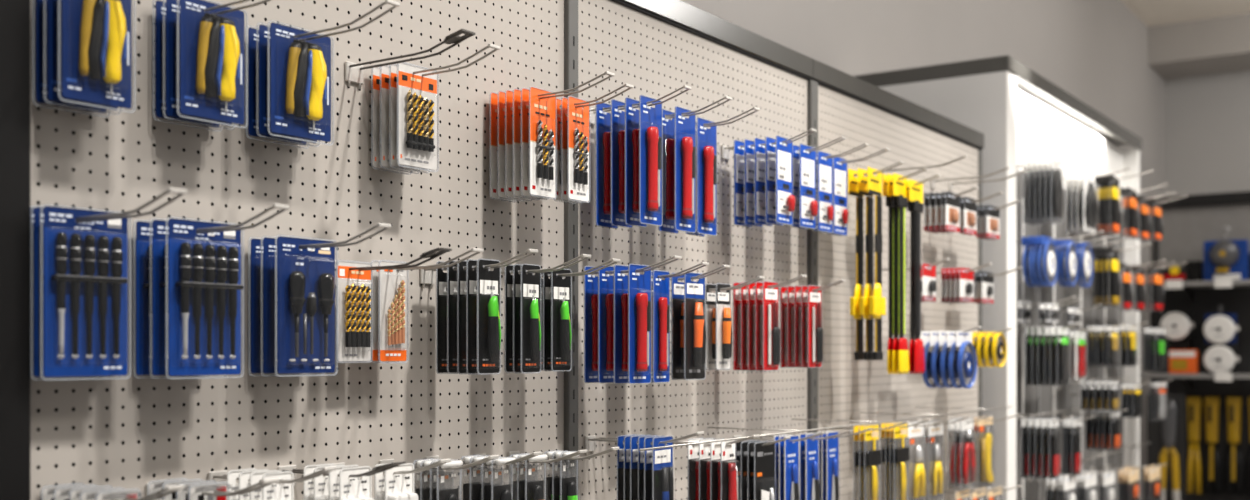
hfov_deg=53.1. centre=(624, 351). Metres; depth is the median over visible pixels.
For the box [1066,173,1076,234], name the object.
card
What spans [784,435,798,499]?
tool
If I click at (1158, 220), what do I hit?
screwdriver
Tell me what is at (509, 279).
pack
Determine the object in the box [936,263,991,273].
wire hook
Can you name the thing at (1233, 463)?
yellow loppers
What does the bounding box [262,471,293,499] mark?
pack
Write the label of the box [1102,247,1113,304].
screwdriver
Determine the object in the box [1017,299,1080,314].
wire hook
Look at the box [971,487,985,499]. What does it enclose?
pack
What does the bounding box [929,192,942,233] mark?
pack
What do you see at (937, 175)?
wire hook
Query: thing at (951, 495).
wire hook
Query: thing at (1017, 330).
wire hook
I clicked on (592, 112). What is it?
wire hook
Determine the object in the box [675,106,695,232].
card
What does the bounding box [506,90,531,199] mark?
pack
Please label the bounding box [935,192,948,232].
pack
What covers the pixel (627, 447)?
tool
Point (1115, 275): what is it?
screwdriver
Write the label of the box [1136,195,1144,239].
screwdriver
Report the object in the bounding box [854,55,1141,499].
shelving unit
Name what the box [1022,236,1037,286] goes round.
reel
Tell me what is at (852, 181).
clamp
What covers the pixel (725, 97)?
wire hook
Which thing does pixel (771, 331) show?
card
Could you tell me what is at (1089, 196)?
card
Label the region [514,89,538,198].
pack
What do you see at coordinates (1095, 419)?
tool
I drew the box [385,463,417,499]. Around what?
pack
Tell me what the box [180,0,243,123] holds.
card
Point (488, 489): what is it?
pack
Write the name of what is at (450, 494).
pack
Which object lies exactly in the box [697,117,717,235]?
card
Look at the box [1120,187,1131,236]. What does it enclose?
screwdriver
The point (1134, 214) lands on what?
screwdriver
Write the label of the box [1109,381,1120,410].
tool
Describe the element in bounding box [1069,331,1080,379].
tool
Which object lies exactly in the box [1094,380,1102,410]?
tool
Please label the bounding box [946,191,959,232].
pack
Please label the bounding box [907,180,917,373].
clamp
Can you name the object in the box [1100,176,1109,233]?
screwdriver
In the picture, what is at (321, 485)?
pack
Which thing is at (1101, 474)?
pack
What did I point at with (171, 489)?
wire hook
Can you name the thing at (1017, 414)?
wire hook
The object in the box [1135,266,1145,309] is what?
screwdriver
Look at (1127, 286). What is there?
screwdriver
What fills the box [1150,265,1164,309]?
screwdriver
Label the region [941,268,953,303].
pack
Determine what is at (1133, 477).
pack
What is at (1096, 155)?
wire hook
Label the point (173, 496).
pack
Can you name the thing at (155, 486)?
pack
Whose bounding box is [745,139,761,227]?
card
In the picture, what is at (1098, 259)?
screwdriver
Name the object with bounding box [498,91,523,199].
pack
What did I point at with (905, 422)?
wire hook
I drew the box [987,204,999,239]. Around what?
pack
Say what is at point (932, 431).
pack
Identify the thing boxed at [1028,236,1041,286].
reel
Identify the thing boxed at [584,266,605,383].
card
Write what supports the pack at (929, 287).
hanging from the wire hook at (945, 260)
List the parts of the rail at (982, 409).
arm, arm, arm, arm, arm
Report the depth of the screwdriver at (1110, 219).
5.81 m
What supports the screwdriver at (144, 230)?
hanging from the wire hook at (283, 208)
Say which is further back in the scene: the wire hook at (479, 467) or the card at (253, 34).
the wire hook at (479, 467)
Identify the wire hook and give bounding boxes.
[69,485,183,499]
[75,188,186,222]
[146,478,278,495]
[196,204,289,233]
[203,0,270,14]
[208,467,335,483]
[278,461,405,485]
[293,0,399,40]
[299,223,391,249]
[333,459,450,473]
[335,247,451,285]
[345,29,475,88]
[371,248,482,284]
[379,455,498,475]
[413,44,499,75]
[420,249,537,288]
[425,452,541,478]
[473,450,586,475]
[488,254,590,273]
[508,447,618,472]
[511,258,620,277]
[521,71,614,98]
[559,83,633,109]
[562,256,681,278]
[585,431,703,455]
[589,85,690,128]
[610,262,708,277]
[651,434,759,445]
[652,265,729,280]
[665,96,731,118]
[669,276,764,301]
[693,437,790,447]
[695,107,759,128]
[711,275,806,292]
[721,128,816,162]
[733,431,826,441]
[762,430,853,441]
[778,279,845,292]
[787,428,872,437]
[797,136,845,151]
[817,143,868,158]
[825,421,909,430]
[832,148,889,163]
[847,161,903,176]
[847,168,927,191]
[849,419,931,436]
[860,174,940,200]
[873,258,949,280]
[873,418,951,430]
[882,155,966,174]
[891,417,967,425]
[893,326,981,337]
[905,186,978,210]
[916,487,990,499]
[917,415,992,427]
[931,167,1009,190]
[933,486,1005,499]
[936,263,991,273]
[949,170,1025,192]
[949,414,1019,420]
[950,485,1021,497]
[954,328,1012,335]
[969,191,1003,202]
[986,267,1022,275]
[992,200,1019,209]
[1016,152,1105,172]
[1016,230,1103,241]
[1016,296,1075,304]
[1016,323,1078,338]
[1016,416,1072,421]
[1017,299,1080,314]
[1028,471,1090,482]
[1029,234,1118,250]
[1047,237,1131,249]
[1058,304,1101,311]
[1058,378,1126,389]
[1061,167,1130,179]
[1062,409,1127,418]
[1063,323,1125,331]
[1079,243,1150,251]
[1091,465,1144,470]
[1093,259,1165,267]
[1095,183,1167,194]
[1097,192,1174,206]
[1107,463,1165,470]
[1113,170,1153,178]
[1119,262,1174,269]
[1119,379,1171,384]
[1121,195,1186,204]
[1130,262,1186,269]
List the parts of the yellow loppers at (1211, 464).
handle, blade, handle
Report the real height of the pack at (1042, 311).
0.081 m
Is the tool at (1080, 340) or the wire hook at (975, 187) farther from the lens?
the tool at (1080, 340)
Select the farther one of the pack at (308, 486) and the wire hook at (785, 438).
the wire hook at (785, 438)
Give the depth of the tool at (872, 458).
3.63 m
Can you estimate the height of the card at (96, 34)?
0.176 m
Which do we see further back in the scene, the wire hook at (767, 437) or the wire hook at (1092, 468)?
the wire hook at (1092, 468)
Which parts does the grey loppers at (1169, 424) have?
handle, blade, handle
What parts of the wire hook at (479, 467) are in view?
plate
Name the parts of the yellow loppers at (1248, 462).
handle, blade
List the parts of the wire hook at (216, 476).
plate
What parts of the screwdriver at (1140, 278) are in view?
handle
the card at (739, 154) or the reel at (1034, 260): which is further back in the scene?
the reel at (1034, 260)
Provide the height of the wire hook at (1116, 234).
0.061 m
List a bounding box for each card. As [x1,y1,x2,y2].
[36,0,105,117]
[47,0,117,110]
[62,0,131,108]
[156,0,218,127]
[166,0,231,125]
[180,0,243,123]
[248,28,305,144]
[259,25,316,142]
[270,23,330,141]
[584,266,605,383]
[596,101,617,228]
[599,266,613,383]
[611,99,631,227]
[614,264,632,383]
[625,97,645,227]
[629,264,650,382]
[640,95,661,225]
[651,271,660,381]
[653,270,668,381]
[659,109,677,233]
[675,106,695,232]
[685,122,703,236]
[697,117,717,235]
[733,282,747,370]
[734,140,751,227]
[741,282,753,370]
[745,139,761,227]
[748,282,762,370]
[755,138,771,226]
[755,281,769,369]
[763,281,779,369]
[766,137,782,225]
[776,136,794,224]
[780,286,794,366]
[787,286,799,367]
[792,145,807,229]
[795,285,806,367]
[800,144,817,228]
[801,285,813,366]
[808,285,822,366]
[812,153,825,232]
[818,151,833,232]
[827,158,840,236]
[833,157,848,235]
[1023,160,1034,224]
[1029,160,1039,224]
[1035,159,1045,224]
[1040,159,1050,223]
[1045,158,1056,223]
[1051,158,1063,222]
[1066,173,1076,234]
[1071,172,1082,234]
[1077,172,1089,233]
[1083,171,1098,232]
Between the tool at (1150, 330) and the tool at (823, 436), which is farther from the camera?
the tool at (1150, 330)
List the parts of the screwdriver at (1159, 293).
handle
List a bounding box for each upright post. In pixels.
[0,0,29,499]
[564,0,577,496]
[807,80,817,440]
[978,149,981,499]
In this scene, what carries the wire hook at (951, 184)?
attached to the pegboard panel at (848, 386)
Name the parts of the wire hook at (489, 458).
plate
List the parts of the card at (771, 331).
tool handle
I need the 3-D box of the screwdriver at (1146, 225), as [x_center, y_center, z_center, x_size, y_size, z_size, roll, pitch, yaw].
[2.587,-0.664,6.222,0.011,0.214,0.224,0,0,36]
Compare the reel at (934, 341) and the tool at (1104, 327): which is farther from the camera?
the tool at (1104, 327)
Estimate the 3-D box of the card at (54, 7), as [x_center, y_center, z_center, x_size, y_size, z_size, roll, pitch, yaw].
[-0.722,-0.415,1.681,0.021,0.176,0.112,0,0,36]
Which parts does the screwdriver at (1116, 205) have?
handle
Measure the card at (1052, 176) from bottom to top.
0.256 m
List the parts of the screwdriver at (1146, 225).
handle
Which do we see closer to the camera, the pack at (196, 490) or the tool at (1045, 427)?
the pack at (196, 490)
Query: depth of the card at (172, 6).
1.81 m
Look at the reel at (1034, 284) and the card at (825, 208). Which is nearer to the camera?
the card at (825, 208)
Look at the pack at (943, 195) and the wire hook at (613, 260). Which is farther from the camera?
the pack at (943, 195)
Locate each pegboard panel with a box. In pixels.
[30,0,563,499]
[578,0,806,499]
[818,84,977,499]
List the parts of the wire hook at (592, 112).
plate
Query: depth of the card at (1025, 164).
5.14 m
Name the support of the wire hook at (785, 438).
attached to the pegboard panel at (654, 56)
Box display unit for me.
[1149,191,1249,499]
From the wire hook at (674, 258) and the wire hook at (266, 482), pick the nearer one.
the wire hook at (266, 482)
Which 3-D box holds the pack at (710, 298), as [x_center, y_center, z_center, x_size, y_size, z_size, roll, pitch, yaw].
[0.212,-0.059,2.914,0.021,0.200,0.069,0,0,34]
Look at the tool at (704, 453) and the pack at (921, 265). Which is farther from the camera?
the pack at (921, 265)
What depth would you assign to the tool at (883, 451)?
3.78 m
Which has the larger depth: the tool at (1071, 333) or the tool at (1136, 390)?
the tool at (1136, 390)
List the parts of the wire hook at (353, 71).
plate, tip plate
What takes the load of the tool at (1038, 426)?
hanging from the wire hook at (1070, 416)
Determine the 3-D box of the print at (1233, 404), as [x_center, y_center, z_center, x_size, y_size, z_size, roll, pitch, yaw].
[4.338,0.417,8.920,0.080,0.170,0.007,0,0,34]
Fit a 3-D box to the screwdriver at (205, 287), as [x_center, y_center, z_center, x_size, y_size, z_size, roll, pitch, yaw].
[-0.595,-0.076,1.792,0.021,0.227,0.135,0,0,33]
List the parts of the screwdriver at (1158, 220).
handle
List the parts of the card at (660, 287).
blade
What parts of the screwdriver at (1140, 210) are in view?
handle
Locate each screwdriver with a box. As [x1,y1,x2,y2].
[30,206,86,379]
[34,205,112,380]
[44,204,127,380]
[136,219,188,378]
[153,218,218,378]
[169,217,243,378]
[251,237,297,375]
[263,236,317,376]
[277,235,334,376]
[1092,248,1101,304]
[1095,177,1105,233]
[1097,247,1107,304]
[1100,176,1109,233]
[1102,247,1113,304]
[1105,176,1114,235]
[1108,247,1120,307]
[1109,175,1120,234]
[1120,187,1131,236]
[1120,263,1132,310]
[1126,187,1138,236]
[1131,265,1139,308]
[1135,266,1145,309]
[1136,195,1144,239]
[1138,195,1150,238]
[1147,265,1156,310]
[1150,199,1157,239]
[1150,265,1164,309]
[1152,199,1162,241]
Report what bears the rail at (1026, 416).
attached to the shelving unit at (1021, 115)
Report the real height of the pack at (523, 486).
0.193 m
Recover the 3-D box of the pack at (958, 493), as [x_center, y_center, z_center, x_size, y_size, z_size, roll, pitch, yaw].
[1.146,0.577,4.212,0.021,0.225,0.152,0,0,33]
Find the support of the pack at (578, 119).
hanging from the wire hook at (629, 86)
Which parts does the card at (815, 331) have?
tool handle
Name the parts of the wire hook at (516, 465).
plate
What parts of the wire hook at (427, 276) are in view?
plate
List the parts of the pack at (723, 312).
knife trim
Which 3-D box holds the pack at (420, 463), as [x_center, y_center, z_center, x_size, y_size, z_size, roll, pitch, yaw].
[-0.341,0.279,2.158,0.018,0.189,0.058,0,0,33]
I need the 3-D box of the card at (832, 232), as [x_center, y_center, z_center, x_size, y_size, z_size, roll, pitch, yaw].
[0.597,-0.439,3.534,0.016,0.219,0.100,0,0,35]
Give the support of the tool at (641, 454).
hanging from the wire hook at (590, 441)
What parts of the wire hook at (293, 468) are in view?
plate, tip plate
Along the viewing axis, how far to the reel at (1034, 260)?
5.06 m
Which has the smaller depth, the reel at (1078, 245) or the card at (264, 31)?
the card at (264, 31)
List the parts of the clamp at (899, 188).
handle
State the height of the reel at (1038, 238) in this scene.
0.201 m
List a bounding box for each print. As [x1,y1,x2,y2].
[1187,398,1198,421]
[1205,398,1216,421]
[1227,398,1239,421]
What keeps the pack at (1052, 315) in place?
hanging from the wire hook at (1077, 299)
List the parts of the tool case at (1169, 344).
handle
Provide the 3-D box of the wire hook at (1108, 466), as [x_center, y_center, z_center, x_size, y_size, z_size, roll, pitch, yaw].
[2.627,0.597,6.429,0.283,0.061,0.038,0,0,34]
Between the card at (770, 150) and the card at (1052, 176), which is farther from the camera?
the card at (1052, 176)
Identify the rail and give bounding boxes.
[600,406,1012,450]
[1017,325,1119,331]
[1017,407,1080,418]
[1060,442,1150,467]
[1068,377,1128,382]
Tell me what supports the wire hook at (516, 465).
attached to the pegboard panel at (125, 432)
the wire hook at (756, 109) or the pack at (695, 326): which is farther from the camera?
the wire hook at (756, 109)
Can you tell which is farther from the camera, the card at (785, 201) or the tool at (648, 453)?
the card at (785, 201)
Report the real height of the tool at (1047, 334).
0.240 m
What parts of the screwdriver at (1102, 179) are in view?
handle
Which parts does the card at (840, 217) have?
cutter handle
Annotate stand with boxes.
[1147,394,1184,499]
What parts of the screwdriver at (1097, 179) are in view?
handle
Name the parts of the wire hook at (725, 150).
plate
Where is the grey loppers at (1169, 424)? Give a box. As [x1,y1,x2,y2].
[1159,400,1179,499]
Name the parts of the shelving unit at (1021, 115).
panel, post, panel, panel, panel, post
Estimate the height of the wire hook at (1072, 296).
0.061 m
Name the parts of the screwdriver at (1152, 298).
handle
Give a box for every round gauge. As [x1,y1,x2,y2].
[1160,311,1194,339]
[1203,305,1238,343]
[1203,344,1238,373]
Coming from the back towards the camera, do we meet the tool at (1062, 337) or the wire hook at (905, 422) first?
the tool at (1062, 337)
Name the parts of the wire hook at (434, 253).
plate, tip plate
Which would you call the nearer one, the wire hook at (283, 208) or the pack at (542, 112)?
the wire hook at (283, 208)
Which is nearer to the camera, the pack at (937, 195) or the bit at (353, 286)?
the bit at (353, 286)
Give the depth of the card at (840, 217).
3.52 m
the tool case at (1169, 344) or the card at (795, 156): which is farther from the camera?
the tool case at (1169, 344)
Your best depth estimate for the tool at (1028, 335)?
5.15 m
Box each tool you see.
[617,434,636,499]
[624,434,643,499]
[631,434,650,499]
[638,435,657,499]
[645,435,664,499]
[653,436,673,499]
[688,438,702,499]
[699,438,713,499]
[711,438,722,499]
[721,440,737,499]
[735,440,753,499]
[741,440,759,499]
[748,440,767,499]
[755,440,774,499]
[774,434,786,499]
[779,435,793,499]
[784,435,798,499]
[799,432,812,499]
[805,433,819,499]
[818,431,823,499]
[822,431,833,499]
[826,431,838,499]
[854,424,867,499]
[859,424,872,499]
[865,424,880,499]
[881,422,892,499]
[885,422,897,499]
[890,422,902,499]
[894,422,908,499]
[1021,417,1030,477]
[1025,327,1036,384]
[1029,417,1038,477]
[1032,327,1037,384]
[1035,418,1044,478]
[1038,327,1044,385]
[1042,418,1052,478]
[1045,327,1049,385]
[1049,418,1060,479]
[1050,327,1056,385]
[1057,327,1069,384]
[1062,418,1071,473]
[1066,418,1076,474]
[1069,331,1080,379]
[1071,418,1081,475]
[1075,331,1088,379]
[1081,380,1089,409]
[1086,410,1095,449]
[1087,380,1094,410]
[1088,326,1092,365]
[1092,411,1101,449]
[1093,326,1102,365]
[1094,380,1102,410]
[1097,326,1102,365]
[1098,411,1107,449]
[1102,380,1110,410]
[1103,326,1112,365]
[1103,411,1114,449]
[1107,326,1120,366]
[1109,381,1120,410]
[1110,412,1121,450]
[1120,325,1126,365]
[1121,384,1126,416]
[1127,324,1137,365]
[1127,384,1131,417]
[1132,383,1141,417]
[1144,327,1147,370]
[1148,328,1159,371]
[1150,381,1160,420]
[1154,328,1165,371]
[1155,382,1166,420]
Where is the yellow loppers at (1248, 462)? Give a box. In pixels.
[1246,397,1249,495]
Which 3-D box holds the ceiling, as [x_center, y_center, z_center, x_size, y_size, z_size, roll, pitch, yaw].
[2.864,-2.720,3.614,5.150,0.100,15.200,0,0,34]
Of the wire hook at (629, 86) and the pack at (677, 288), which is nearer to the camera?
the wire hook at (629, 86)
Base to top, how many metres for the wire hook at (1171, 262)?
0.061 m
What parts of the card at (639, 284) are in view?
blade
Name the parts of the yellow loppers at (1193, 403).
handle, blade, handle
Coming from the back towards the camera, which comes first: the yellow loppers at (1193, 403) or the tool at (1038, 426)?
the yellow loppers at (1193, 403)
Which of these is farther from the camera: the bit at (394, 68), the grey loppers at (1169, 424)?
the grey loppers at (1169, 424)
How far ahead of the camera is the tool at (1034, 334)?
5.14 m
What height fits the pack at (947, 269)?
0.117 m
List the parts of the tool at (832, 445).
blade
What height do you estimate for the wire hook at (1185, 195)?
0.061 m
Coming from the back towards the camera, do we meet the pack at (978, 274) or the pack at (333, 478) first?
the pack at (978, 274)
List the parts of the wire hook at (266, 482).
plate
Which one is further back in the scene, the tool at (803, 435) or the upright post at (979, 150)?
the upright post at (979, 150)
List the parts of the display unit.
post, panel, panel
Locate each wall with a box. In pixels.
[681,0,1165,499]
[1166,70,1249,195]
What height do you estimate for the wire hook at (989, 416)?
0.061 m
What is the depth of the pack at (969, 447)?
4.21 m
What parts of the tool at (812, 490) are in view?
blade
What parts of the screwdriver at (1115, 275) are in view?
handle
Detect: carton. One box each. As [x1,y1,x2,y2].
[1163,266,1188,281]
[1169,350,1198,373]
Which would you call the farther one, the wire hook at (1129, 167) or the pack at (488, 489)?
the wire hook at (1129, 167)
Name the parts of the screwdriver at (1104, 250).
handle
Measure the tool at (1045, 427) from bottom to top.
0.240 m
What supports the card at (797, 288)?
hanging from the wire hook at (841, 280)
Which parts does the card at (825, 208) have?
cutter handle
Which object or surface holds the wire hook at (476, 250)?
attached to the pegboard panel at (125, 432)
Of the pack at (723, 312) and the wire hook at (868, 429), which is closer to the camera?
the pack at (723, 312)
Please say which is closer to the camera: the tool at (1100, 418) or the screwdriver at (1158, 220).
the tool at (1100, 418)
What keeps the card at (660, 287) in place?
hanging from the wire hook at (703, 264)
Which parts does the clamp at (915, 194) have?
handle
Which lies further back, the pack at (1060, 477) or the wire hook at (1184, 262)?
the wire hook at (1184, 262)
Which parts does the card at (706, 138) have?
blade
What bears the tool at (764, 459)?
hanging from the wire hook at (785, 438)
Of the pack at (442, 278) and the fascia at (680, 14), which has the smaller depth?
the pack at (442, 278)
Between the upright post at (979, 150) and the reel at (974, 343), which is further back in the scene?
the upright post at (979, 150)
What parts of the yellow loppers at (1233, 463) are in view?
handle, blade, handle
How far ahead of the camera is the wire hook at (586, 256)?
2.32 m
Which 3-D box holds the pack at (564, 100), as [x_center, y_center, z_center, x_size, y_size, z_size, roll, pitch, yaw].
[-0.100,-0.399,2.478,0.014,0.204,0.076,0,0,33]
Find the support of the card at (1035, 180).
hanging from the wire hook at (1096, 155)
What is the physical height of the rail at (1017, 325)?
0.008 m
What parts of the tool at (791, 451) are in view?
blade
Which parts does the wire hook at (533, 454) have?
plate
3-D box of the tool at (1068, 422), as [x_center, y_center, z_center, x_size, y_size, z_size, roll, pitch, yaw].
[1.911,0.405,5.333,0.016,0.241,0.163,0,0,36]
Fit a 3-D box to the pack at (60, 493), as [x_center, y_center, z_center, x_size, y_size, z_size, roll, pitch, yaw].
[-0.730,0.280,1.679,0.025,0.199,0.066,0,0,34]
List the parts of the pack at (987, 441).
curved handle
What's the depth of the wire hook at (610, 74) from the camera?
2.36 m
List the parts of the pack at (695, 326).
knife trim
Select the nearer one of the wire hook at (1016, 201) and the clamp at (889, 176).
the clamp at (889, 176)
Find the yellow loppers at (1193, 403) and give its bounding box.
[1187,397,1200,493]
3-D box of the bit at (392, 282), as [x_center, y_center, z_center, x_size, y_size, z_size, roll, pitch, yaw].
[-0.392,-0.069,2.143,0.016,0.176,0.070,0,0,35]
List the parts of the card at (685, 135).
blade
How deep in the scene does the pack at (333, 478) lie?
1.94 m
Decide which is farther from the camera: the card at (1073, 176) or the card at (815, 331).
the card at (1073, 176)
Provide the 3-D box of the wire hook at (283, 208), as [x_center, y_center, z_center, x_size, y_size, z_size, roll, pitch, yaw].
[-0.571,-0.171,1.776,0.253,0.061,0.038,0,0,34]
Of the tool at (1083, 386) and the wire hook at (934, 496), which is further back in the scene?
the tool at (1083, 386)
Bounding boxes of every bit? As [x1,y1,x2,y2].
[337,260,372,361]
[372,260,391,360]
[373,67,409,172]
[380,260,405,360]
[381,66,417,171]
[391,64,428,170]
[398,63,436,169]
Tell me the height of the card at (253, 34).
0.176 m
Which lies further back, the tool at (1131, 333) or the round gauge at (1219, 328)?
the round gauge at (1219, 328)
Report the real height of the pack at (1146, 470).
0.206 m
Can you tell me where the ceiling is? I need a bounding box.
[1121,0,1249,26]
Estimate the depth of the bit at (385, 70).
2.16 m
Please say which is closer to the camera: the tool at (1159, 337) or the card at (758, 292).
the card at (758, 292)
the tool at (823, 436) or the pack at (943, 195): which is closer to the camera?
the tool at (823, 436)
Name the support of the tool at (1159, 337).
hanging from the wire hook
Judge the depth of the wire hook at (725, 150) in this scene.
3.16 m
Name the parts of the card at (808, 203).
cutter handle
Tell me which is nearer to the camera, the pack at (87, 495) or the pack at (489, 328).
the pack at (87, 495)
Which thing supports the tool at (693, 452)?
hanging from the wire hook at (753, 436)
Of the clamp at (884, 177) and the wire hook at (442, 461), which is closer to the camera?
the wire hook at (442, 461)
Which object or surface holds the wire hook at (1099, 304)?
attached to the shelving unit at (1021, 115)
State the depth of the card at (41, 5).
1.67 m
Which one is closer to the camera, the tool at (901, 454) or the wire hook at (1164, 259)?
the tool at (901, 454)
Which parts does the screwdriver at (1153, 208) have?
handle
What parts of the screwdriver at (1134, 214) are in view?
handle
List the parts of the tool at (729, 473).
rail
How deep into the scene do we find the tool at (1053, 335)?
5.09 m
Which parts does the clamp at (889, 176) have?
handle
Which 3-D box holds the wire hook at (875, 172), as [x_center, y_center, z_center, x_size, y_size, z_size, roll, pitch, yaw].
[0.678,-0.507,3.604,0.253,0.061,0.038,0,0,34]
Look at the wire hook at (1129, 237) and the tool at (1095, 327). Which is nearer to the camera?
the wire hook at (1129, 237)
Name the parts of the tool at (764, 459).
blade, hook arm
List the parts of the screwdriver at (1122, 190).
handle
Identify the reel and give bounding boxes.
[920,331,940,387]
[930,331,948,387]
[939,331,957,387]
[947,331,966,387]
[956,331,976,388]
[969,332,979,366]
[975,332,989,366]
[983,332,997,366]
[991,332,1006,366]
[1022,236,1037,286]
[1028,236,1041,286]
[1032,236,1047,286]
[1036,236,1052,285]
[1042,235,1057,285]
[1055,240,1067,286]
[1059,240,1073,286]
[1065,240,1077,285]
[1076,241,1087,286]
[1079,242,1093,286]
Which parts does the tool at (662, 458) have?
tool handle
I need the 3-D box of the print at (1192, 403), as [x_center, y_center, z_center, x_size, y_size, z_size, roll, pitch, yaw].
[4.120,0.422,9.069,0.080,0.170,0.007,0,0,34]
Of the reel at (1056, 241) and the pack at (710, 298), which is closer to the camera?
the pack at (710, 298)
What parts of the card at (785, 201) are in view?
cutter handle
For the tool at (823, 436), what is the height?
0.245 m
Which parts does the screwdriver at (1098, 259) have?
handle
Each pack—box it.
[42,482,82,499]
[55,484,95,499]
[71,485,110,499]
[81,487,121,499]
[97,488,140,499]
[149,478,185,499]
[164,479,201,499]
[178,480,214,499]
[190,481,230,499]
[227,468,256,499]
[238,469,268,499]
[250,470,281,499]
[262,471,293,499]
[303,463,334,499]
[314,464,344,499]
[329,465,359,499]
[339,466,374,499]
[374,463,403,499]
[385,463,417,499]
[416,458,436,499]
[423,459,440,499]
[433,459,454,499]
[437,261,457,372]
[440,459,462,499]
[448,260,466,372]
[458,260,477,374]
[463,455,484,499]
[467,259,487,374]
[472,455,494,499]
[478,258,502,374]
[484,457,504,499]
[490,93,515,200]
[494,456,515,499]
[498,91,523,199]
[505,265,520,371]
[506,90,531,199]
[512,453,527,499]
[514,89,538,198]
[514,264,531,371]
[519,453,535,499]
[521,264,542,373]
[522,88,547,198]
[528,454,547,499]
[530,87,555,197]
[540,272,551,369]
[543,272,561,369]
[546,450,562,499]
[552,269,571,369]
[554,97,574,202]
[554,450,570,499]
[562,98,581,201]
[562,451,579,499]
[568,96,588,201]
[671,272,684,378]
[685,272,708,378]
[705,284,715,368]
[716,283,731,368]
[908,421,925,497]
[921,265,924,301]
[922,263,937,301]
[924,193,937,233]
[924,420,938,499]
[928,420,943,499]
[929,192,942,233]
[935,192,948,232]
[941,192,953,232]
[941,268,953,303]
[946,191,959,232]
[946,267,958,302]
[948,418,963,489]
[950,267,963,302]
[954,418,969,489]
[955,267,967,302]
[956,488,969,499]
[959,197,971,235]
[960,267,973,302]
[960,418,975,489]
[964,196,975,235]
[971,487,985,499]
[973,271,984,303]
[973,415,987,488]
[976,205,987,239]
[976,271,989,303]
[977,416,995,486]
[980,205,991,239]
[982,271,993,303]
[984,204,994,239]
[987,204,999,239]
[987,486,1001,499]
[1018,300,1033,322]
[1039,302,1047,322]
[1046,302,1060,322]
[1046,477,1051,499]
[1052,472,1061,499]
[1059,473,1065,499]
[1063,474,1077,499]
[1068,307,1083,323]
[1076,470,1085,499]
[1080,470,1090,499]
[1084,470,1096,499]
[1100,469,1108,499]
[1103,470,1114,499]
[1118,466,1128,499]
[1123,466,1134,499]
[1128,466,1141,499]
[1144,464,1154,499]
[1149,464,1160,499]
[1204,226,1248,280]
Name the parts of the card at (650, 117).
blade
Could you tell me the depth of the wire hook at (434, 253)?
2.01 m
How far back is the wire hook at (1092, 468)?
6.19 m
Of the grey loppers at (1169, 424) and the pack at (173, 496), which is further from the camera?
the grey loppers at (1169, 424)
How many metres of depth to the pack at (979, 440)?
4.47 m
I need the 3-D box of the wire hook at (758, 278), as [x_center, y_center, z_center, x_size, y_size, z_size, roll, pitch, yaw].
[0.208,-0.142,2.916,0.253,0.061,0.038,0,0,34]
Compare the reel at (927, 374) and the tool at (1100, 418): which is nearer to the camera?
the reel at (927, 374)
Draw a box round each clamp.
[848,169,863,359]
[858,168,873,359]
[867,167,885,359]
[882,174,893,373]
[887,174,901,373]
[893,173,909,373]
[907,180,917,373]
[909,179,924,373]
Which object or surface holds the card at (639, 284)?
hanging from the wire hook at (674, 258)
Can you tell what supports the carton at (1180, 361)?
on the wall shelf at (1219, 376)
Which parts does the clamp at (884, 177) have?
handle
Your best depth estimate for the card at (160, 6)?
1.82 m
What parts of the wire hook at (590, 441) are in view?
plate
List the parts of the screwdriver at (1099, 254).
handle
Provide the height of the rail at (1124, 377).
0.008 m
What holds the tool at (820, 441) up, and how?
hanging from the wire hook at (868, 429)
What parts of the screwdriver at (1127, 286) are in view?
handle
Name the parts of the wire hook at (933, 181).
plate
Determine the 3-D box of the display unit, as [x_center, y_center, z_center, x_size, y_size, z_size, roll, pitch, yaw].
[4.714,0.128,8.757,1.960,2.545,0.080,0,0,34]
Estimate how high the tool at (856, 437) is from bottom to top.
0.250 m
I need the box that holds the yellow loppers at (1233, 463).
[1224,397,1243,495]
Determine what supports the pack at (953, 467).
hanging from the wire hook at (989, 416)
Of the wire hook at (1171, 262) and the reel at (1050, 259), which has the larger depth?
the wire hook at (1171, 262)
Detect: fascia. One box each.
[611,0,812,79]
[812,59,983,149]
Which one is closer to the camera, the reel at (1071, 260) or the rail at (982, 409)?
the rail at (982, 409)
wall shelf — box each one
[1140,372,1249,391]
[1144,278,1249,302]
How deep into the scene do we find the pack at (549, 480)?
2.44 m
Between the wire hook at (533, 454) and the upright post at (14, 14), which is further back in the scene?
the wire hook at (533, 454)
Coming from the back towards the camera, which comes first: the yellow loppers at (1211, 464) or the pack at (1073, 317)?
the yellow loppers at (1211, 464)
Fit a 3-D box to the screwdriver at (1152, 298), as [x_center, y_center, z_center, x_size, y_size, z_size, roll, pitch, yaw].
[2.737,-0.326,6.476,0.019,0.238,0.266,0,0,33]
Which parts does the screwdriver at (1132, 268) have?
handle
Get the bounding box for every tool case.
[1161,340,1192,372]
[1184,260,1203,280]
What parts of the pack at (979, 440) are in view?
curved handle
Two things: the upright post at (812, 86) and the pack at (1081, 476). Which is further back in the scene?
the pack at (1081, 476)
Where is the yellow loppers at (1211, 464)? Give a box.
[1202,397,1221,494]
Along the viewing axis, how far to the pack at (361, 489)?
1.94 m
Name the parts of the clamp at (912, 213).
handle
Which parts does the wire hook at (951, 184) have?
plate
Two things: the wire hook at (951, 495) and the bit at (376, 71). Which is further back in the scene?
the wire hook at (951, 495)
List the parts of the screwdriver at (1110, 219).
handle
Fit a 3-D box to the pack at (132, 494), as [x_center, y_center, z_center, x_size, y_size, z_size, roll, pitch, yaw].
[-0.653,0.280,1.629,0.025,0.199,0.066,0,0,35]
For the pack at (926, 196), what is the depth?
4.11 m
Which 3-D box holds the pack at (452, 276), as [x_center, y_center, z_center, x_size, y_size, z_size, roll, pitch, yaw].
[-0.293,-0.062,2.254,0.020,0.204,0.062,0,0,35]
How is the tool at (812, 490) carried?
hanging from the wire hook at (767, 437)

